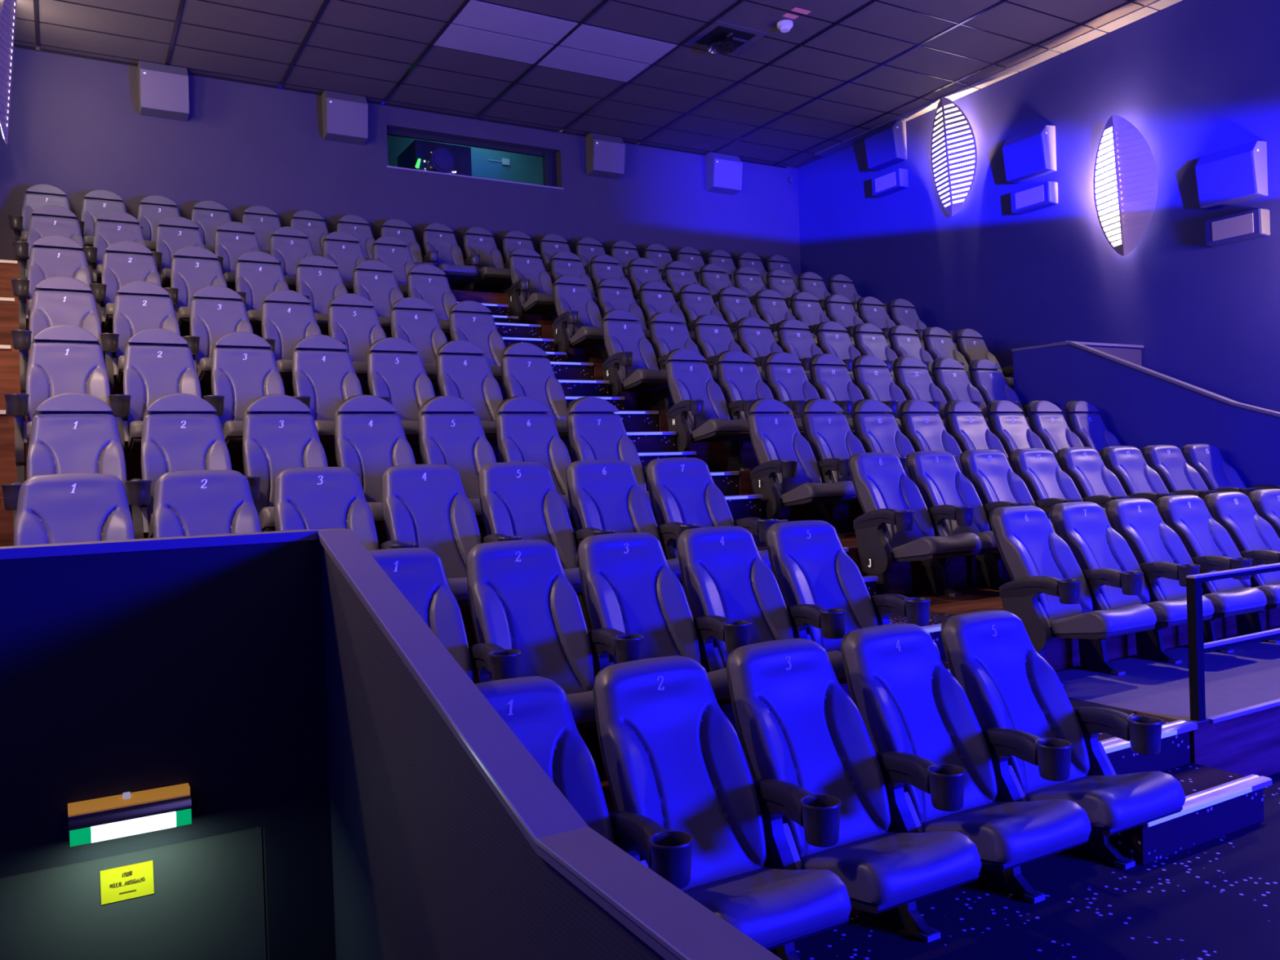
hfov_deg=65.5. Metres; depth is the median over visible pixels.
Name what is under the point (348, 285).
seat cushion
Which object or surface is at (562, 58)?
ceiling panel
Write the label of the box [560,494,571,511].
seat cushion
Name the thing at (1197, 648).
guard rail
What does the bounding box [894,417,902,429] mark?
seat cushion
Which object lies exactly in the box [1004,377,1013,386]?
seat cushion
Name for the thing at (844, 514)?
floor
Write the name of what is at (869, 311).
seat
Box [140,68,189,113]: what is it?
grille
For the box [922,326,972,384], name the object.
seat
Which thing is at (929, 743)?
seat
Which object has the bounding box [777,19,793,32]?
smoke detector
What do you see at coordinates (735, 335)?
seat cushion
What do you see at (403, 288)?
seat cushion
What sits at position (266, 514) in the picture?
seat cushion
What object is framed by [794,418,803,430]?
seat cushion
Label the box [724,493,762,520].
step
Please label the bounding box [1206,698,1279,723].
trim
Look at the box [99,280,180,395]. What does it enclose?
seat
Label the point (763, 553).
seat cushion
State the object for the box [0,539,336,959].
wall
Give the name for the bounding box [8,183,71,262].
seat
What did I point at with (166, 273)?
seat cushion
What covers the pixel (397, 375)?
seat
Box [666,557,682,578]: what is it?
seat cushion
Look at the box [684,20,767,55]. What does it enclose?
ceiling spotlight
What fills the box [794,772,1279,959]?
floor
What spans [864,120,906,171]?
wall speaker
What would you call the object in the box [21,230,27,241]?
seat cushion
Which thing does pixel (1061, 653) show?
floor
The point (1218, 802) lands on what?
step
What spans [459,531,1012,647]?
floor
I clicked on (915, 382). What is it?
seat
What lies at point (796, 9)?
strip
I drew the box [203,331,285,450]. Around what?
seat
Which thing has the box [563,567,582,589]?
seat cushion
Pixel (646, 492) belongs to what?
seat cushion
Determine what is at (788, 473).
seat
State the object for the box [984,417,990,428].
seat cushion
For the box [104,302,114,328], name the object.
seat cushion
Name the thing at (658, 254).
seat
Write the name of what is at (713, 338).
seat
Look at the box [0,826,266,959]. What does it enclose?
door
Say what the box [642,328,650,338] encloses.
seat cushion
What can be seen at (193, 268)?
seat
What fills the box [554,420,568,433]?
seat cushion
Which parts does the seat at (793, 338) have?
armrest, backrest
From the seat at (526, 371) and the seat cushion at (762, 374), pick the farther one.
the seat cushion at (762, 374)
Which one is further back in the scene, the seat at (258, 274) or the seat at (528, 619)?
the seat at (258, 274)
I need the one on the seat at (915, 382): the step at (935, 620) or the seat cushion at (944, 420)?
the seat cushion at (944, 420)
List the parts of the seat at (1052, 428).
armrest, backrest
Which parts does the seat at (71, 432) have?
panel, armrest, backrest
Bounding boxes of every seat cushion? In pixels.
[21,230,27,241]
[26,421,31,445]
[27,298,31,319]
[83,235,93,246]
[96,263,102,283]
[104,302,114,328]
[116,355,124,382]
[128,420,142,449]
[144,240,155,250]
[146,512,153,537]
[160,267,171,286]
[177,306,190,324]
[196,357,212,378]
[204,244,214,253]
[222,420,243,440]
[223,271,235,283]
[247,309,262,321]
[258,506,275,529]
[261,249,270,253]
[275,359,292,373]
[284,275,296,286]
[314,312,328,324]
[314,420,334,435]
[342,280,353,290]
[351,360,367,374]
[367,502,383,521]
[377,315,391,327]
[397,283,407,293]
[400,419,418,435]
[413,262,434,265]
[423,363,436,375]
[438,262,477,274]
[438,319,449,329]
[446,577,468,600]
[467,497,482,515]
[473,266,510,284]
[480,420,496,434]
[489,365,502,377]
[521,292,554,311]
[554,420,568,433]
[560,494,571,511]
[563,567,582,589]
[566,690,595,724]
[568,325,603,344]
[591,297,599,305]
[622,368,666,388]
[635,299,640,307]
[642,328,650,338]
[643,490,652,506]
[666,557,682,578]
[675,302,681,310]
[682,867,851,945]
[688,331,695,340]
[690,418,748,439]
[706,667,730,699]
[710,370,718,381]
[732,333,738,342]
[758,549,771,569]
[759,372,766,382]
[773,335,779,343]
[780,480,856,503]
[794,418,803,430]
[800,831,982,904]
[804,373,812,382]
[812,337,817,345]
[826,650,846,679]
[845,417,854,430]
[848,373,855,383]
[849,338,855,346]
[886,339,891,348]
[891,532,981,558]
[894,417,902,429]
[920,799,1091,862]
[933,640,940,657]
[942,418,947,430]
[975,531,997,549]
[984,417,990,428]
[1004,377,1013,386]
[1024,771,1185,828]
[1049,604,1156,633]
[1144,595,1214,622]
[1202,586,1266,613]
[1253,583,1279,604]
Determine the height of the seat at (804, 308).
1.158 m
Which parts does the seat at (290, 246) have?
backrest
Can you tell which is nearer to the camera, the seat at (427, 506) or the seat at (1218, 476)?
the seat at (427, 506)
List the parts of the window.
sill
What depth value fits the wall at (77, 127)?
12.75 m
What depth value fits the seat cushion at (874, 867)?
3.17 m
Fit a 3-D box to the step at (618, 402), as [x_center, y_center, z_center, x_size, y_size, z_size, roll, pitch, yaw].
[-0.611,-0.681,9.455,0.906,0.207,0.314,-2,1,-30]
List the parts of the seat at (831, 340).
backrest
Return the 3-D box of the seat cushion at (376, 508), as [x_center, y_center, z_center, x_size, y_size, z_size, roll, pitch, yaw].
[-1.502,0.211,6.094,0.464,0.171,0.467,-2,1,-30]
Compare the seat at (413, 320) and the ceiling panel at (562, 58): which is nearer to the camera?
the seat at (413, 320)
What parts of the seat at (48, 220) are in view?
panel, hinge plate, backrest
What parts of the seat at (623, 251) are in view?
backrest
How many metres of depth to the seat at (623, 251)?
14.49 m
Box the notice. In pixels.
[100,860,154,904]
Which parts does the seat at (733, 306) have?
armrest, backrest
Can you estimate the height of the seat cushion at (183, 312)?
0.171 m
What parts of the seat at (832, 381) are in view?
armrest, backrest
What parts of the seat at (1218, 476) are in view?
backrest, armrest, armrest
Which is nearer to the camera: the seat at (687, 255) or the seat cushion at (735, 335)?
the seat cushion at (735, 335)
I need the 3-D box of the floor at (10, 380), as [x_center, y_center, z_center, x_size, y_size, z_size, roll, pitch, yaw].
[-0.638,-0.775,10.696,12.000,0.837,1.243,-2,1,-30]
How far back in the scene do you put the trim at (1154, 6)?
12.58 m
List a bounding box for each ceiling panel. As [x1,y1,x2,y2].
[433,23,554,64]
[451,0,577,44]
[537,45,650,82]
[559,23,677,64]
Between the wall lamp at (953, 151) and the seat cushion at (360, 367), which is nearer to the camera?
the seat cushion at (360, 367)
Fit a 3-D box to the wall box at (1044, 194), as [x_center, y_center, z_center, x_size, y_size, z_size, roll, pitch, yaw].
[4.986,-3.576,12.593,0.188,0.279,0.570,-2,1,-30]
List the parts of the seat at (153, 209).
backrest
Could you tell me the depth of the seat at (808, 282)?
14.42 m
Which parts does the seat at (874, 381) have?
backrest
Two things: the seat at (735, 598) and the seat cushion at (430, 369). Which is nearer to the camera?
the seat at (735, 598)
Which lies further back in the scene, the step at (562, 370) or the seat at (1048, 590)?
the step at (562, 370)
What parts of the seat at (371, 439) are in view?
backrest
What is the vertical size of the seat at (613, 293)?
1.158 m
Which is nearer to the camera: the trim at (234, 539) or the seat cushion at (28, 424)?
the trim at (234, 539)
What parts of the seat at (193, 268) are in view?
backrest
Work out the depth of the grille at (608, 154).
14.60 m
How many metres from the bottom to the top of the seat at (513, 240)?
1.158 m
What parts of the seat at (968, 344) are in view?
backrest, armrest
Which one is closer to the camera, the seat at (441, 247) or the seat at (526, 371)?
the seat at (526, 371)
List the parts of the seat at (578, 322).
armrest, panel, hinge plate, backrest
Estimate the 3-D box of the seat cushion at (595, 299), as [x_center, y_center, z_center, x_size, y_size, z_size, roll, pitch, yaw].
[-0.638,-2.136,12.155,0.464,0.171,0.467,-2,1,-30]
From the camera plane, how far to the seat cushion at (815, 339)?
12.05 m
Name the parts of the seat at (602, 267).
backrest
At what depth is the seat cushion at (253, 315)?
8.90 m
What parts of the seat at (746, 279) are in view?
armrest, backrest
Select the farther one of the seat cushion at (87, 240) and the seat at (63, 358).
the seat cushion at (87, 240)
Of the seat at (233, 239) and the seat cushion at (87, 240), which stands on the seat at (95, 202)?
the seat cushion at (87, 240)
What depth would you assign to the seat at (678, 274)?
13.33 m
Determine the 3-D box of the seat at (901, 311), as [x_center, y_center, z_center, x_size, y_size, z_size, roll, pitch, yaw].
[3.805,-1.941,13.464,0.692,1.158,0.900,-2,1,-30]
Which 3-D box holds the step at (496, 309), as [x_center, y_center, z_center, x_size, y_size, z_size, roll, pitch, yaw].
[-2.042,-1.981,11.827,0.906,0.213,0.310,-2,1,-30]
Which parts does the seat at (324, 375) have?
backrest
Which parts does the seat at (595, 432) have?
panel, backrest, armrest, panel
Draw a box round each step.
[457,302,508,315]
[492,315,519,323]
[494,322,541,337]
[502,337,554,351]
[544,351,566,361]
[550,361,593,380]
[557,379,608,396]
[564,395,624,410]
[613,410,658,431]
[626,431,675,452]
[637,451,696,467]
[710,471,738,495]
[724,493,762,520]
[751,519,787,546]
[756,546,848,553]
[862,575,878,596]
[888,611,956,659]
[941,658,951,673]
[1097,713,1197,774]
[1109,763,1271,865]
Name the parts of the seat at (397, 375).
backrest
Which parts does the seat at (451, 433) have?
backrest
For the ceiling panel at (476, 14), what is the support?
attached to the ceiling
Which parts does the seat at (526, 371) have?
backrest, panel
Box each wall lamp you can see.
[0,0,16,144]
[930,97,977,216]
[1093,114,1158,256]
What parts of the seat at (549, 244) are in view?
armrest, backrest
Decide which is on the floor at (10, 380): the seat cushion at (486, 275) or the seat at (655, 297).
the seat at (655, 297)
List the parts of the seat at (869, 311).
backrest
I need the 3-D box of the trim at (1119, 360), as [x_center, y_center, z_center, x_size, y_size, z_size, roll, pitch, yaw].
[5.612,-0.865,8.999,0.110,1.294,5.300,-2,1,-30]
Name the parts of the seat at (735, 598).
panel, armrest, hinge plate, backrest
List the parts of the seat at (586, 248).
armrest, backrest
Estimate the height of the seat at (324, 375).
1.158 m
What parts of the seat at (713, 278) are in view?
armrest, backrest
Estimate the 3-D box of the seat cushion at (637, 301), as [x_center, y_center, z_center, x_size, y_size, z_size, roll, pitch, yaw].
[-0.150,-2.155,12.428,0.464,0.171,0.467,-2,1,-30]
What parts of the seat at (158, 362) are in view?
panel, hinge plate, backrest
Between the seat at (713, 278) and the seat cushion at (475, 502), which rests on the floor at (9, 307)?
the seat at (713, 278)
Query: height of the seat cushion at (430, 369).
0.171 m
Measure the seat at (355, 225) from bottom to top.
1.158 m
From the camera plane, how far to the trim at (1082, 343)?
11.16 m
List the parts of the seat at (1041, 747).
panel, leg, armrest, backrest, hinge plate, foot plate, panel, leg, armrest, hinge plate, foot plate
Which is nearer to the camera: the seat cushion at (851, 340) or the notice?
the notice
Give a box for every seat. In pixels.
[0,391,127,528]
[4,324,110,483]
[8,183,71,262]
[10,235,91,329]
[10,275,101,393]
[12,204,84,279]
[13,473,134,546]
[78,190,126,246]
[82,210,146,283]
[88,240,161,333]
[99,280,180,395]
[108,328,201,456]
[124,392,231,538]
[137,195,180,251]
[151,216,205,288]
[152,470,262,537]
[164,245,226,333]
[182,285,253,386]
[191,200,231,253]
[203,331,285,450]
[213,221,261,291]
[235,250,288,336]
[241,205,280,253]
[242,394,328,531]
[261,289,321,386]
[270,226,315,291]
[274,466,379,551]
[290,209,328,256]
[292,334,363,448]
[295,255,347,336]
[322,231,366,293]
[328,293,386,387]
[334,395,415,529]
[336,214,375,260]
[353,259,404,337]
[366,337,435,447]
[368,547,472,680]
[372,235,415,297]
[378,464,482,607]
[380,218,434,265]
[390,297,447,389]
[407,263,457,342]
[417,395,496,524]
[422,222,477,285]
[435,340,503,445]
[448,300,505,390]
[462,226,511,291]
[466,539,596,731]
[475,675,614,844]
[478,462,582,595]
[494,395,573,518]
[500,342,574,462]
[502,230,553,293]
[506,247,556,323]
[539,234,593,285]
[550,250,600,322]
[551,274,605,361]
[565,459,683,631]
[566,396,657,531]
[575,237,630,291]
[577,532,731,772]
[590,254,642,318]
[592,655,851,950]
[596,277,652,362]
[601,309,668,396]
[609,240,665,282]
[627,257,681,310]
[639,280,696,344]
[643,243,672,284]
[645,457,778,571]
[648,311,719,412]
[664,260,719,311]
[664,348,750,451]
[675,246,705,285]
[676,525,847,706]
[679,284,738,344]
[693,314,767,385]
[699,263,757,313]
[706,249,736,287]
[715,350,804,471]
[717,286,779,345]
[725,638,982,959]
[733,266,792,314]
[736,316,812,384]
[737,252,768,288]
[746,398,856,519]
[754,288,818,346]
[763,351,855,437]
[765,520,940,657]
[766,254,799,291]
[766,269,826,315]
[777,319,855,384]
[790,291,855,347]
[797,271,859,317]
[800,398,866,537]
[808,353,902,436]
[815,320,895,382]
[824,293,891,348]
[827,274,890,319]
[840,622,1091,942]
[848,452,981,595]
[851,355,944,434]
[851,399,915,478]
[853,323,897,384]
[857,296,925,350]
[888,298,957,350]
[888,324,935,385]
[893,356,948,432]
[898,399,964,475]
[906,450,999,596]
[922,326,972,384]
[931,357,991,431]
[941,609,1185,903]
[943,400,1012,469]
[955,328,1013,390]
[960,448,1055,588]
[968,359,1053,429]
[986,400,1045,471]
[989,505,1156,686]
[1009,448,1083,526]
[1026,400,1084,467]
[1049,502,1214,675]
[1057,446,1129,520]
[1064,400,1143,462]
[1101,445,1174,511]
[1105,497,1266,663]
[1142,444,1217,502]
[1156,494,1279,653]
[1182,443,1279,497]
[1204,491,1279,643]
[1248,488,1279,628]
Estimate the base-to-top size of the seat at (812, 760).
1.025 m
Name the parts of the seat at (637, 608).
leg, panel, armrest, backrest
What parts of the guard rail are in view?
post, rail, rail, rail, rail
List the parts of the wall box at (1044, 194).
panel, plate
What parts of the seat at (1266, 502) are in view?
backrest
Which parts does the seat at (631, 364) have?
armrest, panel, hinge plate, backrest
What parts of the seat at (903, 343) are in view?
backrest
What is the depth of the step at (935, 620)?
5.79 m
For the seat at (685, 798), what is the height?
1.025 m
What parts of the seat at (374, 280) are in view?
backrest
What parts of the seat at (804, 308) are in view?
armrest, backrest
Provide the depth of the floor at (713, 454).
7.23 m
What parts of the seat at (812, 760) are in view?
panel, leg, armrest, hinge plate, backrest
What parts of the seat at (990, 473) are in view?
panel, leg, backrest, armrest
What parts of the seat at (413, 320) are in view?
backrest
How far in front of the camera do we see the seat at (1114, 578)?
6.23 m
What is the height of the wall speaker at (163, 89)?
0.579 m
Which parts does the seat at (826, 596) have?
panel, hinge plate, armrest, backrest, panel, armrest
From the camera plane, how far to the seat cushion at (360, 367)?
8.19 m
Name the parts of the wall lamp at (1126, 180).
slotted plate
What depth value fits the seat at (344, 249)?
11.13 m
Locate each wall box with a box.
[871,168,908,197]
[1010,181,1057,214]
[1204,208,1270,247]
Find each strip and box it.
[782,13,798,19]
[791,7,811,14]
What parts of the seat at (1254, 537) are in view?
backrest, leg, panel, armrest, hinge plate, foot plate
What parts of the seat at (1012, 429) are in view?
backrest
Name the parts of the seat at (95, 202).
backrest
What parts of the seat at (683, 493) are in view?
panel, armrest, hinge plate, backrest, armrest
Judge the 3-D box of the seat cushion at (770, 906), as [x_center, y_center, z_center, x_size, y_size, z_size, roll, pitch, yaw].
[0.326,1.284,3.045,0.464,0.171,0.467,-2,1,-30]
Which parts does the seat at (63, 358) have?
panel, leg, hinge plate, backrest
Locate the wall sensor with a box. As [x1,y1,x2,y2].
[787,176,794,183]
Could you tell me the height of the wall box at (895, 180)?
0.279 m
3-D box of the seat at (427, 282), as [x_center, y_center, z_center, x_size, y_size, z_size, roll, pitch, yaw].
[-2.063,-1.714,10.203,0.692,1.158,0.900,-2,1,-30]
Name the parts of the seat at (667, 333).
panel, armrest, leg, backrest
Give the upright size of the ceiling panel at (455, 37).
0.010 m
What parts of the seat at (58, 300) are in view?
panel, backrest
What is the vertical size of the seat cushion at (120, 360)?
0.171 m
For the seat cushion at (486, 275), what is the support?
on the seat at (480, 248)
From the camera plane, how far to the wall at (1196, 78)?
11.90 m
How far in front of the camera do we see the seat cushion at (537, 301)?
11.70 m
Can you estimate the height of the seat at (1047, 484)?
1.025 m
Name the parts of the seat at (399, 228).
backrest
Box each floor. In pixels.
[0,259,553,325]
[0,297,603,363]
[0,344,674,410]
[0,409,759,497]
[0,470,863,546]
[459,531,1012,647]
[578,580,1279,755]
[595,626,1279,915]
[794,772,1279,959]
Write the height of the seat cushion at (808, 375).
0.171 m
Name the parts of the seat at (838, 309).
backrest, armrest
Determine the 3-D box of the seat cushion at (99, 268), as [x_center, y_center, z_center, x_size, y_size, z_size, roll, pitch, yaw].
[-5.011,-1.967,9.650,0.464,0.171,0.467,-2,1,-30]
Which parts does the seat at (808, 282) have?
backrest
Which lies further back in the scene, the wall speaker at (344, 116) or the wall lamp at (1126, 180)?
the wall speaker at (344, 116)
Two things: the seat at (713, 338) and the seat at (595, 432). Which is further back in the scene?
the seat at (713, 338)
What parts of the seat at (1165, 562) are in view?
backrest, panel, leg, armrest, hinge plate, foot plate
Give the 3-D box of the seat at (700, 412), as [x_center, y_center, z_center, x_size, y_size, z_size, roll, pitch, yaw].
[0.567,-0.649,8.889,0.597,1.158,0.914,-2,1,-30]
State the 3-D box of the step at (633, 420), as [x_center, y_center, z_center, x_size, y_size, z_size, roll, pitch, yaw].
[-0.374,-0.495,9.059,0.906,0.229,0.631,-2,1,-30]
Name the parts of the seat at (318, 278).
backrest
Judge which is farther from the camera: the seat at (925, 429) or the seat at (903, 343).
the seat at (903, 343)
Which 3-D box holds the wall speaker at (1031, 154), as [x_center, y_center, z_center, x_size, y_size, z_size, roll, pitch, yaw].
[4.923,-4.129,12.588,0.264,0.569,0.606,-2,1,-30]
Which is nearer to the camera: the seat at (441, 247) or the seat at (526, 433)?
the seat at (526, 433)
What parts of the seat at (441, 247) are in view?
armrest, backrest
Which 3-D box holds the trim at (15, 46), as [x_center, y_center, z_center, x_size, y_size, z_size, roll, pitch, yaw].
[-2.640,-5.005,13.597,11.738,0.017,0.033,-2,1,-30]
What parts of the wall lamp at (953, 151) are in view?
slotted plate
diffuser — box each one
[932,106,950,206]
[943,103,974,203]
[1095,127,1121,246]
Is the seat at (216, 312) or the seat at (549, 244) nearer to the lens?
the seat at (216, 312)
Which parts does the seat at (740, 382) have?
panel, armrest, leg, foot plate, backrest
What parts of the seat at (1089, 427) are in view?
backrest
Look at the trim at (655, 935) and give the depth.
1.92 m
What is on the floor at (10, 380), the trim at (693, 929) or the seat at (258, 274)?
the seat at (258, 274)
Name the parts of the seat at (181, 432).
panel, hinge plate, backrest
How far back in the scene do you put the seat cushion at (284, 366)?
7.90 m
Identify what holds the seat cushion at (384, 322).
on the seat at (374, 280)
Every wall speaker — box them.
[137,60,189,121]
[321,90,368,145]
[585,133,625,179]
[704,151,742,195]
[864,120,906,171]
[1002,124,1056,183]
[1195,140,1267,209]
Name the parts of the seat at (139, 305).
panel, hinge plate, backrest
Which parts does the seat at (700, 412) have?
armrest, panel, hinge plate, backrest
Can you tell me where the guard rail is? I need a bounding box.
[1186,562,1279,721]
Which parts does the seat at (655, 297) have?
armrest, backrest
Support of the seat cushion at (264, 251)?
on the seat at (262, 220)
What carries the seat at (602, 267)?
on the floor at (9, 307)
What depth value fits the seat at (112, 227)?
10.00 m
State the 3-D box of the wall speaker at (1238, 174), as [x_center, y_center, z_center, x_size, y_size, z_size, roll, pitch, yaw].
[6.207,-3.204,10.443,0.264,0.569,0.606,-2,1,-30]
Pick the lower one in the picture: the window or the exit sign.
the exit sign
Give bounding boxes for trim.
[0,528,318,559]
[13,44,786,168]
[314,528,782,959]
[317,531,690,959]
[814,0,1182,156]
[1012,341,1279,417]
[1051,341,1143,348]
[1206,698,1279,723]
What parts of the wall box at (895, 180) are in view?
panel, plate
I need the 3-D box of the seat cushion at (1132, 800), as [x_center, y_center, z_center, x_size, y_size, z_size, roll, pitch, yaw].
[1.782,1.227,3.882,0.464,0.171,0.467,-2,1,-30]
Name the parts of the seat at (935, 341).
backrest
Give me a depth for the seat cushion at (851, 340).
12.33 m
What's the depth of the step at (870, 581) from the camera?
6.65 m
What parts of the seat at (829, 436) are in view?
panel, armrest, leg, backrest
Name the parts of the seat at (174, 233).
backrest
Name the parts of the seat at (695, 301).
armrest, backrest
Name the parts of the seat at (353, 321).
backrest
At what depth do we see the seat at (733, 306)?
12.29 m
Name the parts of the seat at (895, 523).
panel, armrest, leg, hinge plate, backrest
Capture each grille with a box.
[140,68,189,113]
[327,97,368,137]
[593,139,625,173]
[713,158,742,190]
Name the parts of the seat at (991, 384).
backrest, armrest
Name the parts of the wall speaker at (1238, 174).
plate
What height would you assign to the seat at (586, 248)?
1.158 m
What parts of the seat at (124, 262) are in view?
panel, hinge plate, backrest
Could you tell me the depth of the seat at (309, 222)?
12.30 m
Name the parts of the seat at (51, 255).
panel, hinge plate, backrest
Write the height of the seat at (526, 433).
1.158 m
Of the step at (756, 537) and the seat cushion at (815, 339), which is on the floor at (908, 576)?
the step at (756, 537)
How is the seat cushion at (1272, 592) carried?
on the seat at (1208, 544)
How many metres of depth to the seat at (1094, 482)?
8.15 m
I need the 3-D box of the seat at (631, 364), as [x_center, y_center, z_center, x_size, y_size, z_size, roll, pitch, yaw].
[-0.057,-1.200,9.978,0.597,1.158,0.914,-2,1,-30]
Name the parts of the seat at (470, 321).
backrest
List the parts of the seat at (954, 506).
panel, leg, armrest, hinge plate, backrest, foot plate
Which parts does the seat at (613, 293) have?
panel, leg, backrest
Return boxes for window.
[386,128,563,189]
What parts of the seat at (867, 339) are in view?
backrest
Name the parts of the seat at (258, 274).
backrest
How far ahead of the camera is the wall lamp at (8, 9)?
9.85 m
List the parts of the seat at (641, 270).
armrest, backrest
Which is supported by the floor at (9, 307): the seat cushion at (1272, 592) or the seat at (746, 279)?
the seat at (746, 279)
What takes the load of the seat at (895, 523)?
on the floor at (1061, 653)
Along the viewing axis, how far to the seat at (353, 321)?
8.80 m
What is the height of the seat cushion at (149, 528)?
0.171 m
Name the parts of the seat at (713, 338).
armrest, backrest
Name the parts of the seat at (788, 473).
panel, armrest, leg, hinge plate, backrest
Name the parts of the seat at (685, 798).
panel, armrest, hinge plate, backrest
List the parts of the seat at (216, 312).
backrest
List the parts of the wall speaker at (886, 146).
plate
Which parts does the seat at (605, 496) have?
panel, leg, armrest, backrest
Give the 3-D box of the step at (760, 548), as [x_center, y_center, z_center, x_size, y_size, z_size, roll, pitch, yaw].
[0.894,0.589,6.954,0.906,0.207,0.670,-2,1,-30]
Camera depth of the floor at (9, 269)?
12.00 m
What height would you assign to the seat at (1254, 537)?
1.025 m
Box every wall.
[0,47,800,293]
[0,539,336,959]
[320,543,665,959]
[797,0,1279,412]
[1013,344,1279,487]
[1086,345,1142,366]
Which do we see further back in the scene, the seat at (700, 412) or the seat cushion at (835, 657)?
the seat at (700, 412)
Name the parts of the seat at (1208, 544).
backrest, leg, panel, armrest, hinge plate, foot plate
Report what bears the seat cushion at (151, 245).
on the seat at (153, 209)
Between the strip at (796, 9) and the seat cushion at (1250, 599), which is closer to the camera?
the seat cushion at (1250, 599)
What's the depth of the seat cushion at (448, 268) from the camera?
12.55 m
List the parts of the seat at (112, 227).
panel, hinge plate, backrest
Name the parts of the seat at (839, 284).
backrest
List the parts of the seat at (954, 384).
backrest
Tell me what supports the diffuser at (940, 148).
attached to the wall lamp at (953, 151)
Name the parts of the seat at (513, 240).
armrest, panel, backrest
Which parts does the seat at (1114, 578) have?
panel, leg, backrest, armrest, hinge plate, foot plate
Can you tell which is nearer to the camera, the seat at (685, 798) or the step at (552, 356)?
the seat at (685, 798)
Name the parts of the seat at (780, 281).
backrest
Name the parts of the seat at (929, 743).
panel, leg, armrest, hinge plate, backrest, foot plate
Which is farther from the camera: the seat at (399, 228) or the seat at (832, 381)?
the seat at (399, 228)
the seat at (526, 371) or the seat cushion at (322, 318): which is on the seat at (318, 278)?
the seat cushion at (322, 318)
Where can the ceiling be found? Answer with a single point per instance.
(1006, 19)
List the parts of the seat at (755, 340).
armrest, backrest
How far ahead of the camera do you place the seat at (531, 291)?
12.09 m
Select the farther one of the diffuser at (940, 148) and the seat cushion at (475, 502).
the diffuser at (940, 148)
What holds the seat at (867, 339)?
on the floor at (713, 454)
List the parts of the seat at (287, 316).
backrest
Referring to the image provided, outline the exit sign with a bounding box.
[67,782,191,846]
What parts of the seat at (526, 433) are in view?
backrest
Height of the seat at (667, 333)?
1.158 m
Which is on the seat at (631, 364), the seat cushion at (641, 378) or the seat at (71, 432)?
the seat cushion at (641, 378)
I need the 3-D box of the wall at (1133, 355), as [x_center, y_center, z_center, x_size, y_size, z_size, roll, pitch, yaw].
[5.215,-0.138,11.212,1.410,2.735,0.100,-2,1,-30]
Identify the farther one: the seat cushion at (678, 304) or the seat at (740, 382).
the seat cushion at (678, 304)
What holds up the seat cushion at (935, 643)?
on the seat at (826, 596)
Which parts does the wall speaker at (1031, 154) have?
plate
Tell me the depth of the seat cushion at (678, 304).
12.53 m
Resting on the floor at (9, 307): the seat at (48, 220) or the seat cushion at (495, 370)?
the seat at (48, 220)
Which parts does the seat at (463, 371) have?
backrest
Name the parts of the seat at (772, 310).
armrest, backrest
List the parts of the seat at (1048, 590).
panel, armrest, leg, backrest, hinge plate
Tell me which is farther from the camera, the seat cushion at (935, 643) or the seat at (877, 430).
the seat at (877, 430)
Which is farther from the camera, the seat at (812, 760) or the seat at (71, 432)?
the seat at (71, 432)
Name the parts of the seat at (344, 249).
backrest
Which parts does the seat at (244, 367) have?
backrest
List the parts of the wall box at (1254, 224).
panel, plate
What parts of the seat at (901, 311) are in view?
backrest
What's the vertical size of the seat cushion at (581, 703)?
0.171 m
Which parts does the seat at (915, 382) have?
backrest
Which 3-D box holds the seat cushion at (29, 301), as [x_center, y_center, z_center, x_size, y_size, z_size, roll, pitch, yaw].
[-4.853,-1.396,8.333,0.464,0.171,0.467,-2,1,-30]
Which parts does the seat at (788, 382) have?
armrest, backrest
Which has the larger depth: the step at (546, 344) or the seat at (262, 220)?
the seat at (262, 220)
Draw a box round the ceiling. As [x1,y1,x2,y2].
[0,0,1157,168]
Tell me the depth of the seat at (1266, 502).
7.46 m
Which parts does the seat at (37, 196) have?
panel, backrest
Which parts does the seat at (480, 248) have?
armrest, panel, backrest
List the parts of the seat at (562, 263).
panel, backrest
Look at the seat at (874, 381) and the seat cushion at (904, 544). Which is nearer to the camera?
the seat cushion at (904, 544)
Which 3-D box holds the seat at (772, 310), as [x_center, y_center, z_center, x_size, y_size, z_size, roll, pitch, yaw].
[1.795,-1.864,12.366,0.597,1.158,0.914,-2,1,-30]
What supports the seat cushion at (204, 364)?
on the seat at (216, 312)
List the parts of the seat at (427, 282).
backrest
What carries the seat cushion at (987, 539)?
on the seat at (954, 506)
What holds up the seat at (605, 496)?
on the floor at (1061, 653)
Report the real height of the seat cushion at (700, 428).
0.171 m
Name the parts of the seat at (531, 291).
armrest, panel, hinge plate, backrest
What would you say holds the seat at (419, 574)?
on the floor at (1247, 744)
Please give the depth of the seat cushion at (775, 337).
11.77 m
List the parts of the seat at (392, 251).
backrest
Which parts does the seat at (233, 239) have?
backrest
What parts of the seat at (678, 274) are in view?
armrest, backrest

